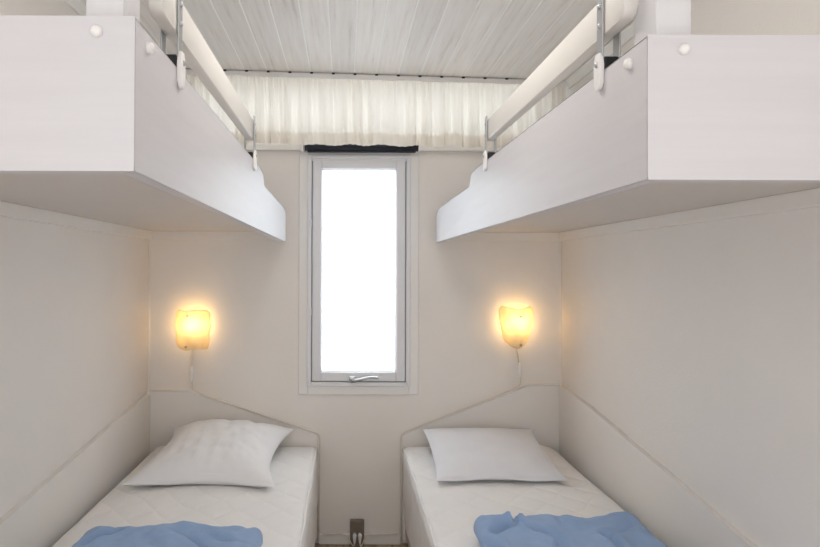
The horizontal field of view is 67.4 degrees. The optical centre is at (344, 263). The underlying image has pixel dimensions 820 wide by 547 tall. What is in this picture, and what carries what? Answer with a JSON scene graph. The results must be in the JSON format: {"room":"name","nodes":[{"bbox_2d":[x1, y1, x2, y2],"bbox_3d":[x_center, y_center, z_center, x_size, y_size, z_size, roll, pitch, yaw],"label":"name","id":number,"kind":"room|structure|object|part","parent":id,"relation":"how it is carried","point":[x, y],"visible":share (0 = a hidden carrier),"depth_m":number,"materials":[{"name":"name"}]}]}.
{"room":"dormitory","nodes":[
{"label":"dormitory","id":0,"kind":"room"},
{"bbox_2d":[0,0,148,518],"bbox_3d":[-0.894,0.164,1.178,0.050,2.100,3.160,0,-1,0],"label":"wall","id":1,"kind":"structure","parent":0,"point":[74,301],"depth_m":1.86,"materials":[{"name":"paint"}]},
{"bbox_2d":[64,0,85,15],"bbox_3d":[-0.850,-0.831,1.109,0.030,0.030,3.000,0,-1,0],"label":"trim","id":2,"kind":"structure","parent":1,"relation":"attached to","point":[78,6],"depth_m":1.94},
{"bbox_2d":[0,0,285,241],"bbox_3d":[-0.555,-0.462,1.718,0.623,0.720,1.970,0,-1,0],"label":"bunk bed","id":3,"kind":"object","parent":1,"relation":"attached to","point":[103,129],"visible":1,"depth_m":0.86,"materials":[{"name":"white wood"}]},
{"bbox_3d":[-0.300,-0.481,0.794,0.048,0.700,0.063,0,-1,0],"label":"post","id":4,"kind":"part","parent":3,"relation":"part of","materials":[{"name":"white wood"}]},
{"bbox_3d":[-0.572,-0.157,1.726,0.590,0.012,1.932,0,-1,0],"label":"panel","id":5,"kind":"part","parent":3,"relation":"part of","materials":[{"name":"white wood"}]},
{"bbox_3d":[-0.278,-0.336,0.933,0.003,0.100,0.021,0,-1,0],"label":"bracket plate","id":6,"kind":"part","parent":3,"relation":"part of","materials":[{"name":"silver metal"}]},
{"bbox_3d":[-0.253,-0.359,0.934,0.003,0.117,0.021,0,-1,0],"label":"bracket plate","id":7,"kind":"part","parent":3,"relation":"part of","materials":[{"name":"silver metal"}]},
{"bbox_3d":[-0.266,-0.376,1.283,0.021,0.057,0.858,0,-1,0],"label":"guard rail","id":8,"kind":"part","parent":3,"relation":"part of","materials":[{"name":"white wood"}]},
{"bbox_3d":[-0.253,-0.351,1.701,0.003,0.117,0.021,0,-1,0],"label":"bracket plate","id":9,"kind":"part","parent":3,"relation":"part of","materials":[{"name":"silver metal"}]},
{"bbox_2d":[150,143,559,542],"bbox_3d":[0.044,0.184,2.728,1.826,2.100,0.060,0,-1,0],"label":"wall","id":10,"kind":"structure","parent":0,"point":[249,289],"depth_m":2.70,"materials":[{"name":"paint"}]},
{"bbox_2d":[148,240,150,389],"bbox_3d":[-0.865,0.230,2.694,0.008,0.680,0.008,0,-1,0],"label":"trim","id":11,"kind":"structure","parent":10,"relation":"attached to","point":[149,240],"depth_m":2.69,"materials":[{"name":"wood"}]},
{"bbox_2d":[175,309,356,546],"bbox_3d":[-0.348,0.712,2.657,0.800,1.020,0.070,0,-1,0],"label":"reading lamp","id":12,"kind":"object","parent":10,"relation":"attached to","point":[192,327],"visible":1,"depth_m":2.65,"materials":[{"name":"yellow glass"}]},
{"bbox_2d":[190,367,193,380],"bbox_3d":[-0.672,0.486,2.674,0.017,0.064,0.017,0,-1,0],"label":"switch","id":13,"kind":"object","parent":12,"relation":"attached to","point":[191,368],"depth_m":2.67,"materials":[{"name":"white plastic"}]},
{"bbox_3d":[-0.667,0.289,2.655,0.159,0.178,0.049,0,-1,0],"label":"lamp shade","id":14,"kind":"part","parent":12,"relation":"part of","materials":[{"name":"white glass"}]},
{"bbox_2d":[350,519,363,545],"bbox_3d":[0.053,1.174,2.662,0.061,0.110,0.024,0,-1,0],"label":"wall socket","id":15,"kind":"object","parent":10,"relation":"attached to","point":[356,525],"visible":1,"depth_m":2.65,"materials":[{"name":"brown plastic"}]},
{"bbox_3d":[0.053,1.140,2.651,0.053,0.030,0.002,0,-1,0],"label":"plate","id":16,"kind":"part","parent":15,"relation":"part of","materials":[{"name":"brown plastic"}]},
{"bbox_2d":[298,151,418,394],"bbox_3d":[0.060,0.043,2.704,0.529,1.072,0.102,0,-1,0],"label":"window","id":17,"kind":"structure","parent":10,"relation":"in","point":[403,380],"depth_m":2.69,"materials":[{"name":"white plastic"}]},
{"bbox_3d":[0.061,0.032,2.714,0.410,0.976,0.052,0,-1,0],"label":"sash","id":18,"kind":"part","parent":17,"relation":"part of","materials":[{"name":"white plastic"}]},
{"bbox_3d":[0.085,0.505,2.662,0.125,0.028,0.027,0,-1,0],"label":"lever","id":19,"kind":"part","parent":17,"relation":"part of","materials":[{"name":"silver metal"}]},
{"bbox_2d":[319,533,400,544],"bbox_3d":[0.065,1.211,2.681,0.359,0.045,0.014,0,-1,0],"label":"baseboard","id":20,"kind":"structure","parent":10,"relation":"attached to","point":[323,538],"depth_m":2.67,"materials":[{"name":"beige wood"}]},
{"bbox_2d":[300,144,421,152],"bbox_3d":[0.069,-0.504,2.654,0.523,0.046,0.042,0,-1,0],"label":"roller blind","id":21,"kind":"object","parent":10,"relation":"attached to","point":[316,148],"visible":0.67,"depth_m":2.64,"materials":[{"name":"black fabric"}]},
{"bbox_2d":[242,144,502,151],"bbox_3d":[0.047,-0.509,2.690,1.826,0.029,0.030,0,-1,0],"label":"trim","id":22,"kind":"structure","parent":10,"relation":"attached to","point":[249,147],"depth_m":2.67,"materials":[{"name":"white wood"}]},
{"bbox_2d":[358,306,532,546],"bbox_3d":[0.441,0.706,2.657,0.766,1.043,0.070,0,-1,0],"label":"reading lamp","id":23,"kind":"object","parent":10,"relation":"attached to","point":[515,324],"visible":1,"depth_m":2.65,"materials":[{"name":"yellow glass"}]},
{"bbox_3d":[0.750,0.278,2.655,0.152,0.184,0.049,0,-1,0],"label":"lamp shade","id":24,"kind":"part","parent":23,"relation":"part of","materials":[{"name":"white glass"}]},
{"bbox_2d":[518,363,521,376],"bbox_3d":[0.766,0.468,2.674,0.017,0.064,0.017,0,-1,0],"label":"switch","id":25,"kind":"object","parent":23,"relation":"attached to","point":[519,364],"depth_m":2.67,"materials":[{"name":"white plastic"}]},
{"bbox_2d":[560,241,561,383],"bbox_3d":[0.953,0.237,2.694,0.008,0.680,0.008,0,-1,0],"label":"trim","id":26,"kind":"structure","parent":10,"relation":"attached to","point":[560,241],"depth_m":2.69,"materials":[{"name":"wood"}]},
{"bbox_2d":[83,0,633,80],"bbox_3d":[0.048,-0.857,1.184,1.906,0.131,3.150,0,-1,0],"label":"ceiling","id":27,"kind":"structure","parent":0,"point":[500,39],"depth_m":2.14,"materials":[{"name":"white wood"}]},
{"bbox_2d":[185,69,568,85],"bbox_3d":[0.048,-0.790,2.597,1.824,0.073,0.046,0,-1,0],"label":"rail","id":28,"kind":"object","parent":27,"relation":"attached to","point":[187,71],"visible":0.72,"depth_m":2.58,"materials":[{"name":"black plastic"}]},
{"bbox_2d":[185,74,565,147],"bbox_3d":[0.053,-0.651,2.603,1.778,0.326,0.043,0,-1,0],"label":"valance","id":29,"kind":"object","parent":28,"relation":"hanging from","point":[286,110],"visible":0.62,"depth_m":2.60,"materials":[{"name":"white fabric"}]},
{"bbox_2d":[315,543,407,546],"bbox_3d":[0.040,1.243,1.167,1.926,0.050,3.160,0,-1,0],"label":"floor","id":30,"kind":"structure","parent":0,"point":[316,544],"depth_m":2.67,"materials":[{"name":"brown wood"}]},
{"bbox_2d":[0,390,318,546],"bbox_3d":[-0.491,0.885,1.716,0.758,0.674,1.950,0,-1,0],"label":"bed","id":31,"kind":"object","parent":30,"relation":"on","point":[68,494],"visible":0.42,"depth_m":2.22,"materials":[{"name":"white wood"}]},
{"bbox_3d":[-0.862,0.880,1.706,0.016,0.640,1.930,0,-1,0],"label":"panel","id":32,"kind":"part","parent":31,"relation":"part of","materials":[{"name":"beige wood"}]},
{"bbox_2d":[52,446,317,546],"bbox_3d":[-0.468,0.950,1.704,0.715,0.343,1.908,0,-1,0],"label":"mattress","id":33,"kind":"object","parent":31,"relation":"on","point":[285,514],"visible":0.72,"depth_m":1.99,"materials":[{"name":"white fabric"}]},
{"bbox_2d":[72,521,262,546],"bbox_3d":[-0.457,0.731,1.329,0.488,0.081,0.716,0,-1,0],"label":"duvet","id":34,"kind":"object","parent":33,"relation":"on","point":[181,533],"visible":1,"depth_m":1.58,"materials":[{"name":"blue fabric"}]},
{"bbox_2d":[121,419,294,486],"bbox_3d":[-0.493,0.709,2.371,0.553,0.146,0.570,0,-1,0],"label":"pillow","id":35,"kind":"object","parent":33,"relation":"on","point":[213,451],"visible":1,"depth_m":2.20,"materials":[{"name":"fabric"}]},
{"bbox_3d":[-0.493,0.885,2.682,0.754,0.652,0.018,0,-1,0],"label":"headboard","id":36,"kind":"part","parent":31,"relation":"part of","materials":[{"name":"beige wood"}]},
{"bbox_2d":[401,384,756,546],"bbox_3d":[0.600,0.873,1.716,0.708,0.706,1.950,0,-1,0],"label":"bed","id":37,"kind":"object","parent":30,"relation":"on","point":[560,420],"visible":0.46,"depth_m":2.22,"materials":[{"name":"white wood"}]},
{"bbox_3d":[0.601,0.873,2.682,0.705,0.684,0.018,0,-1,0],"label":"headboard","id":38,"kind":"part","parent":37,"relation":"part of","materials":[{"name":"beige wood"}]},
{"bbox_2d":[402,445,655,546],"bbox_3d":[0.578,0.940,1.704,0.669,0.369,1.908,0,-1,0],"label":"mattress","id":39,"kind":"object","parent":37,"relation":"on","point":[437,513],"visible":0.66,"depth_m":2.06,"materials":[{"name":"white fabric"}]},
{"bbox_2d":[422,428,566,481],"bbox_3d":[0.562,0.736,2.393,0.477,0.094,0.453,0,-1,0],"label":"pillow","id":40,"kind":"object","parent":39,"relation":"on","point":[459,454],"visible":1,"depth_m":2.30,"materials":[{"name":"grey fabric"}]},
{"bbox_2d":[474,511,667,546],"bbox_3d":[0.596,0.733,1.376,0.480,0.086,0.808,0,-1,0],"label":"duvet","id":41,"kind":"object","parent":39,"relation":"on","point":[615,529],"visible":1,"depth_m":1.63,"materials":[{"name":"blue fabric"}]},
{"bbox_3d":[0.946,0.867,1.706,0.016,0.680,1.930,0,-1,0],"label":"panel","id":42,"kind":"part","parent":37,"relation":"part of","materials":[{"name":"beige wood"}]},
{"bbox_2d":[562,0,819,546],"bbox_3d":[0.982,0.171,1.178,0.050,2.100,3.160,0,-1,0],"label":"wall","id":43,"kind":"structure","parent":0,"point":[699,342],"depth_m":1.55,"materials":[{"name":"paint"}]},
{"bbox_2d":[565,22,634,88],"bbox_3d":[0.946,-0.775,1.108,0.030,0.030,3.000,0,-1,0],"label":"trim","id":44,"kind":"structure","parent":43,"relation":"attached to","point":[628,33],"depth_m":2.30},
{"bbox_2d":[436,0,819,242],"bbox_3d":[0.671,-0.447,1.745,0.576,0.700,1.917,0,-1,0],"label":"bunk bed","id":45,"kind":"object","parent":43,"relation":"attached to","point":[680,127],"visible":1,"depth_m":0.88,"materials":[{"name":"white wood"}]},
{"bbox_3d":[0.392,-0.349,1.694,0.003,0.117,0.021,0,-1,0],"label":"bracket plate","id":46,"kind":"part","parent":45,"relation":"part of","materials":[{"name":"silver metal"}]},
{"bbox_3d":[0.417,-0.326,1.694,0.003,0.100,0.021,0,-1,0],"label":"bracket plate","id":47,"kind":"part","parent":45,"relation":"part of","materials":[{"name":"silver metal"}]},
{"bbox_3d":[0.405,-0.374,1.285,0.021,0.057,0.847,0,-1,0],"label":"guard rail","id":48,"kind":"part","parent":45,"relation":"part of","materials":[{"name":"white wood"}]},
{"bbox_3d":[0.392,-0.357,0.936,0.003,0.117,0.021,0,-1,0],"label":"bracket plate","id":49,"kind":"part","parent":45,"relation":"part of","materials":[{"name":"silver metal"}]},
{"bbox_3d":[0.417,-0.333,0.935,0.003,0.100,0.021,0,-1,0],"label":"bracket plate","id":50,"kind":"part","parent":45,"relation":"part of","materials":[{"name":"silver metal"}]},
{"bbox_3d":[0.687,-0.152,1.752,0.544,0.012,1.879,0,-1,0],"label":"panel","id":51,"kind":"part","parent":45,"relation":"part of","materials":[{"name":"white wood"}]},
{"bbox_3d":[0.440,-0.468,0.847,0.048,0.680,0.063,0,-1,0],"label":"post","id":52,"kind":"part","parent":45,"relation":"part of","materials":[{"name":"white wood"}]}
]}

